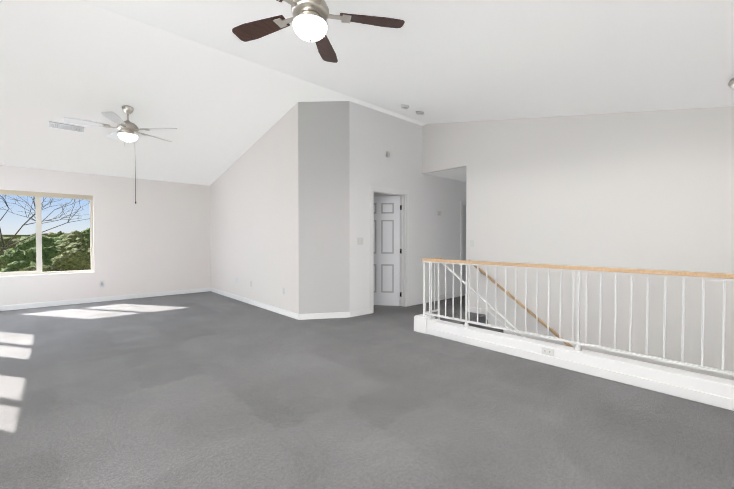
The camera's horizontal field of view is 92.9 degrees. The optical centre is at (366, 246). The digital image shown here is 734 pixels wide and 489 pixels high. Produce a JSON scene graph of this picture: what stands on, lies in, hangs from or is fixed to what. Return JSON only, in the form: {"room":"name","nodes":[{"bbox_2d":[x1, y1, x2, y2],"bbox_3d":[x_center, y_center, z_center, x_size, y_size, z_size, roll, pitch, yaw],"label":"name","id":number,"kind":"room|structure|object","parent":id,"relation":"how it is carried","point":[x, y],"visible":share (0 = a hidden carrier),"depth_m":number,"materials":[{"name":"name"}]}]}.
{"room":"empty living room","nodes":[
{"label":"empty living room","id":0,"kind":"room"},
{"bbox_2d":[0,165,210,305],"bbox_3d":[-5.480,-0.202,7.107,4.570,2.630,0.180,-1,2,-42],"label":"wall","id":1,"kind":"structure","parent":0,"point":[155,238],"depth_m":7.38,"materials":[{"name":"white paint"}]},
{"bbox_2d":[0,189,93,276],"bbox_3d":[-6.134,-0.245,6.517,1.610,1.541,0.180,-1,2,-42],"label":"window","id":2,"kind":"structure","parent":1,"relation":"in","point":[37,195],"depth_m":6.55,"materials":[{"name":"beige plastic"}]},
{"bbox_2d":[0,0,465,185],"bbox_3d":[-1.578,-1.994,6.817,10.030,1.156,5.780,-1,2,-42],"label":"ceiling","id":3,"kind":"structure","parent":0,"point":[222,112],"depth_m":4.82,"materials":[{"name":"paint"}]},
{"bbox_2d":[49,121,83,132],"bbox_3d":[-4.510,-1.799,5.242,0.400,0.046,0.174,-1,2,-42],"label":"ceiling vent","id":4,"kind":"object","parent":3,"relation":"in","point":[65,126],"visible":0.98,"depth_m":5.23,"materials":[{"name":"white metal"}]},
{"bbox_2d":[63,105,176,203],"bbox_3d":[-3.458,-1.314,4.995,1.341,1.386,1.347,-1,2,-42],"label":"ceiling fan","id":5,"kind":"object","parent":3,"relation":"hanging from","point":[128,128],"visible":1,"depth_m":4.91,"materials":[{"name":"silver metal"}]},
{"bbox_2d":[210,102,298,313],"bbox_3d":[-2.395,-0.610,6.997,0.120,3.450,4.100,-1,2,-42],"label":"wall","id":6,"kind":"structure","parent":0,"point":[254,229],"depth_m":6.39,"materials":[{"name":"white paint"}]},
{"bbox_2d":[298,101,349,313],"bbox_3d":[-0.687,-0.622,5.577,0.806,3.530,0.120,0,1,-12],"label":"wall","id":7,"kind":"structure","parent":0,"point":[324,194],"depth_m":5.52,"materials":[{"name":"paint"}]},
{"bbox_2d":[0,291,733,488],"bbox_3d":[-0.163,1.274,5.309,10.030,0.250,10.010,-1,2,-42],"label":"floor","id":8,"kind":"structure","parent":0,"point":[206,390],"depth_m":2.56,"materials":[{"name":"carpet"}]},
{"bbox_2d":[414,314,733,410],"bbox_3d":[2.027,1.078,3.411,0.210,0.215,3.905,-1,2,-42],"label":"trim","id":9,"kind":"structure","parent":8,"relation":"on","point":[705,389],"depth_m":3.19,"materials":[{"name":"white wood"}]},
{"bbox_2d":[542,347,553,355],"bbox_3d":[1.822,1.058,3.519,0.010,0.070,0.115,-1,2,-42],"label":"outlet","id":10,"kind":"object","parent":9,"relation":"attached to","point":[548,351],"visible":1,"depth_m":3.51,"materials":[{"name":"white plastic"}]},
{"bbox_2d":[422,258,733,375],"bbox_3d":[2.173,1.446,3.492,0.384,2.517,3.848,-1,2,-42],"label":"stair railing","id":11,"kind":"object","parent":9,"relation":"on","point":[724,277],"visible":0.92,"depth_m":3.37,"materials":[{"name":"white"}]},
{"bbox_2d":[79,0,733,123],"bbox_3d":[1.436,-1.883,3.471,10.030,1.246,5.230,-1,2,-42],"label":"ceiling","id":12,"kind":"structure","parent":0,"point":[440,61],"depth_m":3.25,"materials":[{"name":"paint"}]},
{"bbox_2d":[232,0,404,62],"bbox_3d":[-0.389,-1.600,2.263,1.210,0.497,1.232,-1,2,-42],"label":"ceiling fan","id":13,"kind":"object","parent":12,"relation":"hanging from","point":[309,18],"visible":1,"depth_m":2.35,"materials":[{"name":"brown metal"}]},
{"bbox_2d":[401,104,408,108],"bbox_3d":[0.603,-2.230,5.549,0.136,0.064,0.138,-1,2,-42],"label":"smoke detector","id":14,"kind":"object","parent":12,"relation":"attached to","point":[403,106],"visible":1,"depth_m":5.51,"materials":[{"name":"white plastic"}]},
{"bbox_2d":[728,78,733,89],"bbox_3d":[3.375,-1.389,2.979,0.420,0.174,0.412,-1,2,-42],"label":"flush ceiling light","id":15,"kind":"object","parent":12,"relation":"attached to","point":[731,83],"visible":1,"depth_m":3.07,"materials":[{"name":"white glass"}]},
{"bbox_2d":[349,101,465,311],"bbox_3d":[1.493,-0.655,7.281,4.880,3.530,0.120,-1,2,-42],"label":"wall","id":16,"kind":"structure","parent":0,"point":[375,135],"depth_m":6.47,"materials":[{"name":"paint"}]},
{"bbox_2d":[358,238,362,244],"bbox_3d":[-0.103,-0.090,5.762,0.120,0.120,0.018,-1,2,-42],"label":"light switch","id":17,"kind":"object","parent":16,"relation":"attached to","point":[360,241],"visible":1,"depth_m":5.76,"materials":[{"name":"white plastic"}]},
{"bbox_2d":[374,196,399,305],"bbox_3d":[0.218,0.081,6.636,0.572,2.067,0.641,-1,2,-42],"label":"door leaf","id":18,"kind":"structure","parent":16,"relation":"in","point":[386,250],"depth_m":6.60,"materials":[{"name":"white wood"}]},
{"bbox_2d":[370,185,408,313],"bbox_3d":[0.376,0.044,6.279,0.980,2.170,0.138,-1,2,-42],"label":"door frame","id":19,"kind":"structure","parent":16,"relation":"attached to","point":[404,247],"depth_m":6.51,"materials":[{"name":"white wood"}]},
{"bbox_2d":[460,201,465,294],"bbox_3d":[2.423,0.043,8.040,0.930,2.105,0.016,-1,2,-42],"label":"door frame","id":20,"kind":"structure","parent":16,"relation":"attached to","point":[463,234],"depth_m":7.80,"materials":[{"name":"white wood"}]},
{"bbox_2d":[374,106,733,379],"bbox_3d":[2.232,1.016,5.671,0.120,6.850,7.350,-1,2,-42],"label":"wall","id":21,"kind":"structure","parent":0,"point":[651,190],"depth_m":4.55,"materials":[{"name":"paint"}]},
{"bbox_2d":[0,288,480,319],"bbox_3d":[-0.141,1.103,5.326,9.730,0.090,9.650,-1,2,-42],"label":"baseboard","id":22,"kind":"structure","parent":21,"relation":"attached to","point":[239,298],"depth_m":6.63,"materials":[{"name":"white wood"}]},
{"bbox_2d":[485,309,516,335],"bbox_3d":[3.306,2.514,4.406,0.013,2.894,3.950,-1,2,-42],"label":"trim","id":23,"kind":"structure","parent":21,"relation":"attached to","point":[490,318],"depth_m":5.71,"materials":[{"name":"white wood"}]},
{"bbox_2d":[468,259,572,346],"bbox_3d":[0.723,1.509,2.648,6.180,2.453,3.661,-1,2,-42],"label":"handrail","id":24,"kind":"object","parent":21,"relation":"attached to","point":[523,307],"depth_m":5.31,"materials":[{"name":"brown wood"}]},
{"bbox_3d":[2.712,4.576,3.951,1.800,0.200,4.050,-1,2,-42],"label":"floor","id":25,"kind":"structure","parent":0,"visible":0},
{"bbox_2d":[482,327,502,332],"bbox_3d":[2.720,2.921,3.933,1.520,3.110,3.780,-1,2,-42],"label":"stair","id":26,"kind":"structure","parent":25,"relation":"on","point":[494,329],"depth_m":5.61,"materials":[{"name":"carpet"}]},
{"label":"outside","id":27,"kind":"structure","parent":0,"visible":0},
{"bbox_3d":[-90.573,2.459,99.516,300.000,0.300,250.300,-1,2,-42],"label":"ground","id":28,"kind":"structure","parent":27,"visible":0},
{"bbox_2d":[0,240,13,270],"bbox_3d":[-25.430,1.677,22.396,5.817,4.410,4.510,-1,2,-42],"label":"tree","id":29,"kind":"object","parent":28,"relation":"on","point":[2,253],"visible":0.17,"depth_m":22.60,"materials":[{"name":"green plant"}]},
{"bbox_2d":[2,233,46,238],"bbox_3d":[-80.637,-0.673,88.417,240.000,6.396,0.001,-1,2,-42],"label":"hills","id":30,"kind":"structure","parent":28,"relation":"on","point":[16,236],"depth_m":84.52,"materials":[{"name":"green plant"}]},
{"bbox_2d":[0,235,51,259],"bbox_3d":[-33.594,1.215,33.512,7.622,4.910,6.157,-1,2,-42],"label":"tree","id":31,"kind":"object","parent":28,"relation":"on","point":[6,240],"visible":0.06,"depth_m":32.21,"materials":[{"name":"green plant"}]},
{"bbox_2d":[0,244,58,271],"bbox_3d":[-20.656,1.867,22.041,3.847,4.042,3.835,-1,2,-42],"label":"tree","id":32,"kind":"object","parent":28,"relation":"on","point":[13,260],"visible":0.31,"depth_m":21.35,"materials":[{"name":"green plant"}]},
{"bbox_2d":[0,195,89,251],"bbox_3d":[-14.181,-0.202,12.219,8.762,8.546,7.242,-1,2,-42],"label":"bare tree","id":33,"kind":"object","parent":28,"relation":"on","point":[6,246],"visible":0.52,"depth_m":13.29,"materials":[{"name":"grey plant"}]},
{"bbox_2d":[15,233,89,269],"bbox_3d":[-26.268,1.312,28.738,7.619,4.892,5.014,-1,2,-42],"label":"tree","id":34,"kind":"object","parent":28,"relation":"on","point":[28,243],"visible":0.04,"depth_m":28.31,"materials":[{"name":"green plant"}]},
{"bbox_2d":[19,248,90,271],"bbox_3d":[-17.300,1.976,20.916,5.059,3.881,3.827,-1,2,-42],"label":"tree","id":35,"kind":"object","parent":28,"relation":"on","point":[74,259],"visible":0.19,"depth_m":20.27,"materials":[{"name":"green plant"}]},
{"bbox_2d":[42,230,89,239],"bbox_3d":[-41.290,0.600,46.035,10.204,5.617,7.264,-1,2,-42],"label":"tree","id":36,"kind":"object","parent":28,"relation":"on","point":[74,234],"visible":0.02,"depth_m":45.39,"materials":[{"name":"green plant"}]},
{"bbox_2d":[56,238,89,269],"bbox_3d":[-19.817,1.552,26.569,5.841,4.468,3.951,-1,2,-42],"label":"tree","id":37,"kind":"object","parent":28,"relation":"on","point":[67,244],"visible":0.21,"depth_m":24.65,"materials":[{"name":"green plant"}]},
{"bbox_2d":[81,228,89,237],"bbox_3d":[-32.161,0.630,40.821,9.236,5.774,6.792,-1,2,-42],"label":"tree","id":38,"kind":"object","parent":28,"relation":"on","point":[86,233],"depth_m":39.89,"materials":[{"name":"green plant"}]}
]}

